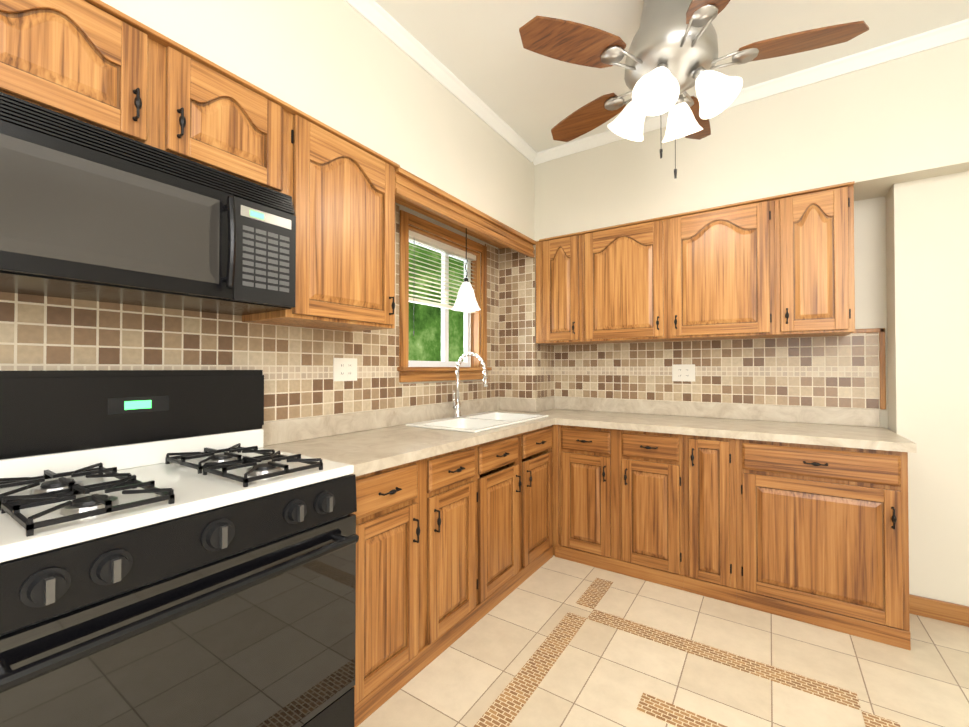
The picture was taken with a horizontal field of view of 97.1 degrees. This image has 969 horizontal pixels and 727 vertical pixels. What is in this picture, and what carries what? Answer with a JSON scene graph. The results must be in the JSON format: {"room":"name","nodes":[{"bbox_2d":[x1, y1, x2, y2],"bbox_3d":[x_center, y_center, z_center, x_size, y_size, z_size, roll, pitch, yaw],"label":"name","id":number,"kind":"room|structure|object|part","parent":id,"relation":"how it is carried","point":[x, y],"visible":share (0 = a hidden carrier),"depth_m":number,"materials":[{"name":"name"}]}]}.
{"room":"kitchen","nodes":[
{"label":"kitchen","id":0,"kind":"room"},
{"bbox_2d":[101,0,533,239],"bbox_3d":[-1.107,-1.264,1.292,0.320,0.640,4.880,0,-1,34],"label":"soffit","id":1,"kind":"structure","parent":0,"point":[343,67],"depth_m":1.84,"materials":[{"name":"paint"}]},
{"bbox_2d":[344,0,536,162],"bbox_3d":[-0.967,-1.555,1.171,0.052,0.062,4.828,0,-1,34],"label":"crown molding","id":2,"kind":"structure","parent":1,"relation":"attached to","point":[376,15],"depth_m":2.23,"materials":[{"name":"white"}]},
{"bbox_2d":[395,167,535,257],"bbox_3d":[-0.140,-0.864,2.705,0.314,0.123,1.432,0,-1,34],"label":"valance board","id":3,"kind":"object","parent":1,"relation":"attached to","point":[418,194],"visible":0.81,"depth_m":2.49,"materials":[{"name":"brown wood"}]},
{"bbox_2d":[452,228,480,311],"bbox_3d":[-0.116,-0.626,2.703,0.184,0.572,0.184,0,-1,34],"label":"pendant lamp","id":4,"kind":"object","parent":1,"relation":"hanging from","point":[466,301],"visible":0.77,"depth_m":2.66,"materials":[{"name":"white glass"}]},
{"bbox_3d":[-0.116,-0.707,2.704,0.100,0.409,0.100,0,-1,34],"label":"stem","id":5,"kind":"part","parent":4,"relation":"part of","materials":[{"name":"black metal"}]},
{"bbox_3d":[-0.116,-0.426,2.700,0.184,0.173,0.184,0,-1,34],"label":"lamp shade","id":6,"kind":"part","parent":4,"relation":"part of","materials":[{"name":"white glass"}]},
{"bbox_2d":[256,202,497,421],"bbox_3d":[-1.202,-0.161,1.534,0.120,2.840,5.200,0,-1,34],"label":"wall","id":7,"kind":"structure","parent":0,"point":[420,215],"depth_m":2.88,"materials":[{"name":"mosaic tile"}]},
{"bbox_2d":[0,0,287,194],"bbox_3d":[-1.075,-0.778,1.319,0.332,0.332,0.810,0,-1,34],"label":"upper cabinet","id":8,"kind":"object","parent":7,"relation":"attached to","point":[100,64],"depth_m":1.19,"materials":[{"name":"brown wood"}]},
{"bbox_2d":[0,92,295,315],"bbox_3d":[-1.029,-0.403,1.284,0.443,0.407,0.800,0,-1,34],"label":"microwave","id":9,"kind":"object","parent":8,"relation":"attached to","point":[89,212],"visible":1,"depth_m":1.14,"materials":[{"name":"black"}]},
{"bbox_2d":[0,204,503,421],"bbox_3d":[-0.746,-0.034,2.106,0.005,1.799,3.100,0,-1,34],"label":"tile backsplash","id":10,"kind":"structure","parent":7,"relation":"attached to","point":[294,364],"depth_m":1.77,"materials":[{"name":"tile"}]},
{"bbox_2d":[333,358,356,380],"bbox_3d":[-0.701,0.031,2.160,0.008,0.116,0.144,0,-1,34],"label":"outlet","id":11,"kind":"object","parent":10,"relation":"attached to","point":[344,369],"visible":1,"depth_m":2.15,"materials":[{"name":"white"}]},
{"bbox_2d":[242,104,399,331],"bbox_3d":[-0.698,-0.552,1.882,0.332,0.770,0.550,0,-1,34],"label":"upper cabinet","id":12,"kind":"object","parent":7,"relation":"attached to","point":[342,190],"depth_m":1.75,"materials":[{"name":"brown wood"}]},
{"bbox_2d":[397,210,491,381],"bbox_3d":[-0.272,-0.387,2.876,0.165,1.002,0.934,0,-1,34],"label":"window unit","id":13,"kind":"structure","parent":7,"relation":"in","point":[444,369],"depth_m":2.92,"materials":[{"name":"brown wood"}]},
{"bbox_3d":[-0.326,-0.392,2.912,0.035,0.832,0.744,0,-1,34],"label":"sash","id":14,"kind":"part","parent":13,"relation":"part of","materials":[{"name":"white plastic"}]},
{"bbox_2d":[409,230,475,335],"bbox_3d":[-0.285,-0.486,2.886,0.054,0.640,0.736,0,-1,34],"label":"window blind","id":15,"kind":"object","parent":13,"relation":"attached to","point":[431,242],"visible":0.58,"depth_m":2.82,"materials":[{"name":"beige"}]},
{"bbox_2d":[535,245,546,398],"bbox_3d":[0.333,-0.139,3.444,0.320,2.840,0.320,0,-1,34],"label":"wall","id":16,"kind":"structure","parent":0,"point":[535,296],"depth_m":3.24,"materials":[{"name":"paint"}]},
{"bbox_2d":[532,245,555,398],"bbox_3d":[0.458,-0.327,3.341,0.005,1.185,0.295,0,-1,34],"label":"tile backsplash","id":17,"kind":"structure","parent":16,"relation":"attached to","point":[543,356],"depth_m":3.30,"materials":[{"name":"tile"}]},
{"bbox_2d":[262,396,879,445],"bbox_3d":[0.619,0.301,2.078,2.297,0.100,2.263,0,-1,34],"label":"backsplash","id":18,"kind":"structure","parent":16,"relation":"attached to","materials":[{"name":"laminate"}]},
{"bbox_2d":[357,555,968,726],"bbox_3d":[0.596,1.270,0.321,4.800,0.050,5.800,0,-1,34],"label":"floor","id":19,"kind":"structure","parent":0,"point":[598,674],"depth_m":1.77,"materials":[{"name":"tile"}]},
{"bbox_2d":[0,370,358,726],"bbox_3d":[-0.900,0.637,1.208,0.711,1.235,0.846,0,-1,34],"label":"range","id":20,"kind":"object","parent":19,"relation":"on","point":[177,548],"visible":1,"depth_m":1.10,"materials":[{"name":"black metal"}]},
{"bbox_2d":[352,442,487,726],"bbox_3d":[-0.485,0.826,1.944,0.600,0.874,0.824,0,-1,34],"label":"base cabinet","id":21,"kind":"object","parent":19,"relation":"on","point":[452,547],"depth_m":1.72,"materials":[{"name":"brown wood"}]},
{"bbox_2d":[551,425,686,590],"bbox_3d":[0.941,0.837,2.855,0.799,0.874,0.600,0,-1,34],"label":"base cabinet","id":22,"kind":"object","parent":19,"relation":"on","point":[620,496],"depth_m":2.57,"materials":[{"name":"brown wood"}]},
{"bbox_2d":[262,396,915,476],"bbox_3d":[0.627,0.321,2.072,2.317,0.140,2.263,0,-1,34],"label":"countertop","id":23,"kind":"structure","parent":22,"relation":"on","point":[364,442],"depth_m":2.33,"materials":[{"name":"laminate"}]},
{"bbox_2d":[453,352,487,417],"bbox_3d":[-0.098,0.136,2.687,0.259,0.417,0.089,0,-1,34],"label":"faucet","id":24,"kind":"object","parent":23,"relation":"on","point":[457,408],"visible":1,"depth_m":2.73,"materials":[{"name":"silver metal"}]},
{"bbox_2d":[406,411,547,437],"bbox_3d":[-0.009,0.431,2.644,0.480,0.173,0.860,0,-1,34],"label":"sink","id":25,"kind":"object","parent":23,"relation":"in","point":[479,422],"visible":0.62,"depth_m":2.64,"materials":[{"name":"white ceramic"}]},
{"bbox_2d":[474,578,899,726],"bbox_3d":[-0.065,1.244,0.329,1.230,0.002,4.480,0,-1,34],"label":"strips","id":26,"kind":"object","parent":19,"relation":"on","point":[507,705],"visible":1,"depth_m":1.73,"materials":[{"name":"brown tile"}]},
{"bbox_2d":[687,435,738,604],"bbox_3d":[1.380,0.834,2.564,0.255,0.874,0.600,0,-1,34],"label":"base cabinet","id":27,"kind":"object","parent":19,"relation":"on","point":[712,462],"depth_m":2.31,"materials":[{"name":"brown wood"}]},
{"bbox_2d":[739,439,910,649],"bbox_3d":[1.760,0.831,2.310,0.660,0.874,0.600,0,-1,34],"label":"base cabinet","id":28,"kind":"object","parent":19,"relation":"on","point":[817,535],"depth_m":2.04,"materials":[{"name":"brown wood"}]},
{"bbox_2d":[375,0,968,151],"bbox_3d":[0.596,-1.620,0.354,4.800,0.050,5.800,0,-1,34],"label":"ceiling","id":29,"kind":"structure","parent":0,"point":[529,97],"depth_m":2.06,"materials":[{"name":"paint"}]},
{"bbox_2d":[519,0,868,178],"bbox_3d":[0.791,-1.156,1.780,1.254,0.845,1.210,0,-1,34],"label":"ceiling fan","id":30,"kind":"object","parent":29,"relation":"hanging from","point":[671,54],"visible":1,"depth_m":1.64,"materials":[{"name":"silver metal"}]},
{"bbox_3d":[0.769,-1.336,1.759,0.603,0.485,0.585,0,-1,34],"label":"motor","id":31,"kind":"part","parent":30,"relation":"part of","materials":[{"name":"silver metal"}]},
{"bbox_2d":[556,196,887,428],"bbox_3d":[2.070,-0.150,2.552,4.440,2.840,0.120,0,-1,34],"label":"wall","id":32,"kind":"structure","parent":0,"point":[870,263],"depth_m":2.41,"materials":[{"name":"paint"}]},
{"bbox_2d":[536,231,583,344],"bbox_3d":[0.620,-0.537,3.246,0.369,0.770,0.332,0,-1,34],"label":"upper cabinet","id":33,"kind":"object","parent":32,"relation":"attached to","point":[559,259],"depth_m":3.10,"materials":[{"name":"brown wood"}]},
{"bbox_2d":[584,196,779,343],"bbox_3d":[1.241,-0.541,2.832,1.125,0.770,0.332,0,-1,34],"label":"upper cabinet","id":34,"kind":"object","parent":32,"relation":"attached to","point":[713,273],"depth_m":2.64,"materials":[{"name":"brown wood"}]},
{"bbox_2d":[556,332,879,408],"bbox_3d":[1.378,0.046,2.934,1.982,0.428,0.005,0,-1,34],"label":"tile backsplash","id":35,"kind":"structure","parent":32,"relation":"attached to","point":[821,371],"depth_m":2.77,"materials":[{"name":"tile"}]},
{"bbox_2d":[672,364,694,381],"bbox_3d":[1.366,0.065,2.935,0.144,0.116,0.008,0,-1,34],"label":"outlet","id":36,"kind":"object","parent":35,"relation":"attached to","point":[683,372],"visible":1,"depth_m":2.93,"materials":[{"name":"white"}]},
{"bbox_2d":[776,181,854,337],"bbox_3d":[1.851,-0.546,2.426,0.340,0.770,0.332,0,-1,34],"label":"upper cabinet","id":37,"kind":"object","parent":32,"relation":"attached to","point":[780,266],"depth_m":2.28,"materials":[{"name":"brown wood"}]},
{"bbox_2d":[853,328,885,408],"bbox_3d":[2.152,0.029,2.416,0.166,0.451,0.012,0,-1,34],"label":"trim","id":38,"kind":"structure","parent":32,"relation":"attached to","point":[881,331],"depth_m":2.37,"materials":[{"name":"brown wood"}]},
{"bbox_2d":[534,38,968,240],"bbox_3d":[2.081,-1.253,2.293,3.880,0.640,0.320,0,-1,34],"label":"soffit","id":39,"kind":"structure","parent":0,"point":[878,130],"depth_m":2.37,"materials":[{"name":"paint"}]},
{"bbox_2d":[533,19,968,164],"bbox_3d":[1.978,-1.543,2.141,3.880,0.062,0.052,0,-1,34],"label":"crown molding","id":40,"kind":"structure","parent":39,"relation":"attached to","point":[933,38],"depth_m":2.27,"materials":[{"name":"white"}]},
{"bbox_2d":[886,171,968,605],"bbox_3d":[2.956,0.161,1.772,1.865,2.200,0.190,0,-1,34],"label":"wall","id":41,"kind":"structure","parent":0,"point":[927,251],"depth_m":2.14,"materials":[{"name":"paint"}]},
{"bbox_2d":[909,594,968,626],"bbox_3d":[2.900,1.213,1.675,1.865,0.095,0.014,0,-1,34],"label":"baseboard","id":42,"kind":"structure","parent":41,"relation":"attached to","point":[953,613],"depth_m":2.11,"materials":[{"name":"brown wood"}]},
{"label":"outside","id":43,"kind":"structure","parent":0,"visible":0},
{"bbox_2d":[408,242,463,361],"bbox_3d":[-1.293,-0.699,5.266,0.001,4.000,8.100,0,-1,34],"label":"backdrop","id":44,"kind":"structure","parent":43,"point":[425,327],"depth_m":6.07,"materials":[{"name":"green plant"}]}
]}

